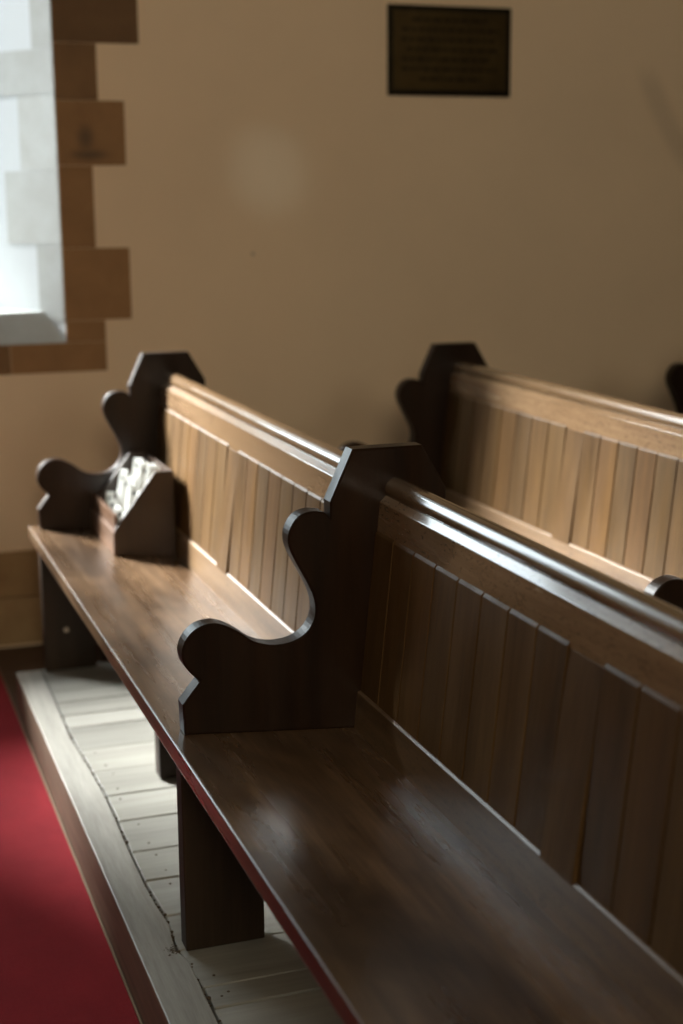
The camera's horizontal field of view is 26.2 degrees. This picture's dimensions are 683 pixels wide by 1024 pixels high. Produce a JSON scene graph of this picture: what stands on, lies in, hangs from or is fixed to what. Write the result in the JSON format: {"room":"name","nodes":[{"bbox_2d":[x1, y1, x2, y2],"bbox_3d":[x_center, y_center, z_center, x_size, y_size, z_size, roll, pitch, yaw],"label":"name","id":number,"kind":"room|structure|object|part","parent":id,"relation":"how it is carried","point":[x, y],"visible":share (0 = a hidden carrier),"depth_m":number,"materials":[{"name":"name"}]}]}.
{"room":"church","nodes":[
{"label":"church","id":0,"kind":"room"},
{"bbox_2d":[0,642,127,985],"bbox_3d":[1.538,1.253,1.960,10.700,0.200,8.120,-5,13,-19],"label":"floor","id":1,"kind":"structure","parent":0,"point":[13,660],"depth_m":5.03,"materials":[{"name":"brown tile"}]},
{"bbox_2d":[0,671,142,1023],"bbox_3d":[-1.143,1.108,2.225,1.836,0.010,5.450,-5,13,-19],"label":"carpet","id":2,"kind":"object","parent":1,"relation":"on","point":[59,964],"visible":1,"depth_m":3.20,"materials":[{"name":"red carpet"}]},
{"bbox_2d":[16,662,343,1023],"bbox_3d":[1.293,0.868,2.949,3.262,0.142,4.508,-5,13,-19],"label":"wooden platform","id":3,"kind":"object","parent":1,"relation":"on","point":[93,746],"visible":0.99,"depth_m":3.21,"materials":[{"name":"white wood"}]},
{"bbox_2d":[28,351,682,1023],"bbox_3d":[-0.060,0.357,2.768,0.546,0.956,3.795,-5,13,-19],"label":"pew","id":4,"kind":"object","parent":3,"relation":"on","point":[440,744],"visible":0.94,"depth_m":2.40,"materials":[{"name":"brown wood"}]},
{"bbox_3d":[-0.835,0.278,4.478,0.155,0.408,0.042,-5,13,-19],"label":"leg","id":5,"kind":"part","parent":4,"relation":"part of","materials":[{"name":"brown wood"}]},
{"bbox_3d":[-0.682,0.271,4.570,0.155,0.381,0.024,-5,13,-19],"label":"leg","id":6,"kind":"part","parent":4,"relation":"part of","materials":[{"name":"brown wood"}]},
{"bbox_2d":[91,451,175,555],"bbox_3d":[-0.611,-0.024,4.264,0.176,0.245,0.359,-5,13,-19],"label":"wooden box","id":7,"kind":"object","parent":4,"relation":"on","point":[147,528],"visible":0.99,"depth_m":4.11,"materials":[{"name":"brown wood"}]},
{"bbox_3d":[-0.686,0.054,4.253,0.014,0.067,0.358,-5,13,-19],"label":"panel","id":8,"kind":"part","parent":7,"relation":"part of","materials":[{"name":"brown wood"}]},
{"bbox_2d":[105,491,114,506],"bbox_3d":[-0.692,-0.017,4.369,0.028,0.086,0.034,5,13,23],"label":"card","id":9,"kind":"object","parent":7,"relation":"in","point":[109,495],"visible":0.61,"depth_m":4.37,"materials":[{"name":"white paper"}]},
{"bbox_2d":[109,499,117,511],"bbox_3d":[-0.672,0.001,4.309,0.028,0.077,0.027,6,14,27],"label":"card","id":10,"kind":"object","parent":7,"relation":"in","point":[112,502],"visible":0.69,"depth_m":4.31,"materials":[{"name":"white paper"}]},
{"bbox_3d":[-0.666,-0.058,4.425,0.170,0.245,0.011,-5,13,-19],"label":"panel","id":11,"kind":"part","parent":7,"relation":"part of","materials":[{"name":"brown wood"}]},
{"bbox_2d":[116,508,124,522],"bbox_3d":[-0.634,0.026,4.198,0.028,0.072,0.024,5,13,24],"label":"card","id":12,"kind":"object","parent":7,"relation":"in","point":[119,511],"visible":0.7,"depth_m":4.20,"materials":[{"name":"white paper"}]},
{"bbox_2d":[116,469,128,505],"bbox_3d":[-0.651,-0.072,4.359,0.031,0.108,0.033,7,14,32],"label":"card","id":13,"kind":"object","parent":7,"relation":"in","point":[123,472],"visible":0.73,"depth_m":4.36,"materials":[{"name":"white paper"}]},
{"bbox_2d":[119,476,128,508],"bbox_3d":[-0.631,-0.055,4.306,0.031,0.097,0.037,5,13,23],"label":"card","id":14,"kind":"object","parent":7,"relation":"in","point":[125,478],"visible":0.5,"depth_m":4.31,"materials":[{"name":"white paper"}]},
{"bbox_2d":[124,476,137,511],"bbox_3d":[-0.610,-0.048,4.247,0.031,0.107,0.034,8,14,33],"label":"card","id":15,"kind":"object","parent":7,"relation":"in","point":[132,480],"visible":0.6,"depth_m":4.25,"materials":[{"name":"white paper"}]},
{"bbox_2d":[128,485,140,508],"bbox_3d":[-0.593,-0.029,4.196,0.031,0.091,0.035,4,13,19],"label":"card","id":16,"kind":"object","parent":7,"relation":"in","point":[133,488],"visible":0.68,"depth_m":4.20,"materials":[{"name":"white paper"}]},
{"bbox_2d":[131,458,142,476],"bbox_3d":[-0.608,-0.114,4.359,0.033,0.090,0.032,6,14,29],"label":"card","id":17,"kind":"object","parent":7,"relation":"on","point":[135,461],"visible":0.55,"depth_m":4.36,"materials":[{"name":"white paper"}]},
{"bbox_2d":[136,460,146,485],"bbox_3d":[-0.587,-0.103,4.298,0.033,0.092,0.028,8,14,33],"label":"card","id":18,"kind":"object","parent":7,"relation":"on","point":[139,462],"visible":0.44,"depth_m":4.30,"materials":[{"name":"white paper"}]},
{"bbox_2d":[139,463,146,490],"bbox_3d":[-0.568,-0.092,4.245,0.033,0.094,0.033,4,13,19],"label":"card","id":19,"kind":"object","parent":7,"relation":"on","point":[143,469],"visible":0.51,"depth_m":4.25,"materials":[{"name":"white paper"}]},
{"bbox_3d":[-0.550,0.010,4.104,0.170,0.245,0.011,-5,13,-19],"label":"panel","id":20,"kind":"part","parent":7,"relation":"part of","materials":[{"name":"brown wood"}]},
{"bbox_2d":[145,463,157,483],"bbox_3d":[-0.546,-0.085,4.188,0.033,0.103,0.036,6,14,28],"label":"card","id":21,"kind":"object","parent":7,"relation":"on","point":[148,464],"visible":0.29,"depth_m":4.19,"materials":[{"name":"white paper"}]},
{"bbox_2d":[148,466,159,479],"bbox_3d":[-0.530,-0.074,4.136,0.033,0.104,0.032,4,13,21],"label":"card","id":22,"kind":"object","parent":7,"relation":"on","point":[151,469],"visible":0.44,"depth_m":4.14,"materials":[{"name":"white paper"}]},
{"bbox_3d":[-0.532,-0.030,4.291,0.009,0.242,0.337,-5,13,-19],"label":"panel","id":23,"kind":"part","parent":7,"relation":"part of","materials":[{"name":"brown wood"}]},
{"bbox_3d":[-0.386,0.458,3.645,0.155,0.396,0.050,-5,13,-19],"label":"leg","id":24,"kind":"part","parent":4,"relation":"part of","materials":[{"name":"brown wood"}]},
{"bbox_3d":[-0.426,-0.095,4.093,0.045,0.328,0.784,-5,13,-19],"label":"slat panel","id":25,"kind":"part","parent":4,"relation":"part of","materials":[{"name":"brown wood"}]},
{"bbox_3d":[-0.231,0.630,2.807,0.156,0.408,0.044,-5,13,-19],"label":"leg","id":26,"kind":"part","parent":4,"relation":"part of","materials":[{"name":"brown wood"}]},
{"bbox_3d":[-0.273,0.202,3.664,0.039,0.097,1.796,-5,13,-19],"label":"rail","id":27,"kind":"part","parent":4,"relation":"part of","materials":[{"name":"brown wood"}]},
{"bbox_3d":[-0.227,-0.177,3.601,0.044,0.078,1.796,-5,13,-19],"label":"rail","id":28,"kind":"part","parent":4,"relation":"part of","materials":[{"name":"brown wood"}]},
{"bbox_3d":[-0.212,-0.226,3.596,0.043,0.043,1.796,-5,13,-19],"label":"rail","id":29,"kind":"part","parent":4,"relation":"part of","materials":[{"name":"brown wood"}]},
{"bbox_3d":[-0.112,0.089,3.220,0.045,0.328,0.909,-5,13,-19],"label":"slat panel","id":30,"kind":"part","parent":4,"relation":"part of","materials":[{"name":"brown wood"}]},
{"bbox_3d":[0.180,0.260,2.412,0.045,0.328,0.752,-5,13,-19],"label":"slat panel","id":31,"kind":"part","parent":4,"relation":"part of","materials":[{"name":"brown wood"}]},
{"bbox_3d":[0.339,0.559,1.968,0.039,0.097,1.796,-5,13,-19],"label":"rail","id":32,"kind":"part","parent":4,"relation":"part of","materials":[{"name":"brown wood"}]},
{"bbox_3d":[0.385,0.181,1.905,0.044,0.078,1.796,-5,13,-19],"label":"rail","id":33,"kind":"part","parent":4,"relation":"part of","materials":[{"name":"brown wood"}]},
{"bbox_3d":[0.400,0.132,1.900,0.043,0.043,1.796,-5,13,-19],"label":"rail","id":34,"kind":"part","parent":4,"relation":"part of","materials":[{"name":"brown wood"}]},
{"bbox_3d":[0.495,0.444,1.539,0.045,0.328,0.940,-5,13,-19],"label":"slat panel","id":35,"kind":"part","parent":4,"relation":"part of","materials":[{"name":"brown wood"}]},
{"bbox_2d":[339,342,682,609],"bbox_3d":[0.851,0.289,3.080,0.546,0.946,3.795,-5,13,-19],"label":"pew","id":36,"kind":"object","parent":3,"relation":"on","point":[595,480],"visible":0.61,"depth_m":4.04,"materials":[{"name":"brown wood"}]},
{"bbox_3d":[0.471,-0.161,4.401,0.045,0.325,0.784,-5,13,-19],"label":"slat panel","id":37,"kind":"part","parent":36,"relation":"part of","materials":[{"name":"brown wood"}]},
{"bbox_3d":[0.629,0.133,3.974,0.039,0.096,1.796,-5,13,-19],"label":"rail","id":38,"kind":"part","parent":36,"relation":"part of","materials":[{"name":"brown wood"}]},
{"bbox_3d":[0.675,-0.242,3.912,0.044,0.077,1.796,-5,13,-19],"label":"rail","id":39,"kind":"part","parent":36,"relation":"part of","materials":[{"name":"brown wood"}]},
{"bbox_3d":[0.690,-0.290,3.907,0.043,0.043,1.796,-5,13,-19],"label":"rail","id":40,"kind":"part","parent":36,"relation":"part of","materials":[{"name":"brown wood"}]},
{"bbox_3d":[0.794,0.022,3.532,0.045,0.325,0.909,-5,13,-19],"label":"slat panel","id":41,"kind":"part","parent":36,"relation":"part of","materials":[{"name":"brown wood"}]},
{"bbox_2d":[665,363,682,413],"bbox_3d":[1.768,0.211,3.387,0.546,0.956,3.795,-5,13,-19],"label":"pew","id":42,"kind":"object","parent":3,"relation":"on","point":[674,374],"visible":0.15,"depth_m":5.01,"materials":[{"name":"brown wood"}]},
{"bbox_2d":[0,0,682,647],"bbox_3d":[0.035,-1.841,5.604,10.700,4.749,0.850,-5,13,-19],"label":"wall","id":43,"kind":"structure","parent":0,"point":[302,229],"depth_m":5.33,"materials":[{"name":"beige paint"}]},
{"bbox_2d":[0,549,42,645],"bbox_3d":[0.191,0.193,5.627,10.097,0.335,0.024,-5,13,-19],"label":"baseboard","id":44,"kind":"structure","parent":43,"relation":"attached to","point":[21,616],"depth_m":5.16,"materials":[{"name":"wood"}]},
{"bbox_2d":[0,0,64,320],"bbox_3d":[-2.043,-1.685,4.590,2.211,2.220,0.299,-5,13,-19],"label":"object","id":45,"kind":"structure","parent":43,"relation":"attached to","point":[32,197],"depth_m":4.99,"materials":[{"name":"stone"}]},
{"bbox_2d":[0,309,64,344],"bbox_3d":[-2.126,-0.629,5.082,2.200,0.119,0.846,-5,13,-19],"label":"window sill","id":46,"kind":"structure","parent":43,"relation":"attached to","point":[17,327],"depth_m":5.04,"materials":[{"name":"stone"}]},
{"bbox_2d":[0,0,138,374],"bbox_3d":[-1.994,-1.708,4.443,2.774,2.674,0.014,-5,13,-19],"label":"trim","id":47,"kind":"structure","parent":43,"relation":"attached to","point":[97,283],"depth_m":4.97,"materials":[{"name":"brown stone"}]},
{"bbox_2d":[387,4,510,96],"bbox_3d":[0.391,-1.662,5.302,0.482,0.312,0.015,-5,13,-19],"label":"wall plaque","id":48,"kind":"object","parent":43,"relation":"attached to","point":[433,50],"visible":1,"depth_m":5.29,"materials":[{"name":"brown metal"}]}
]}

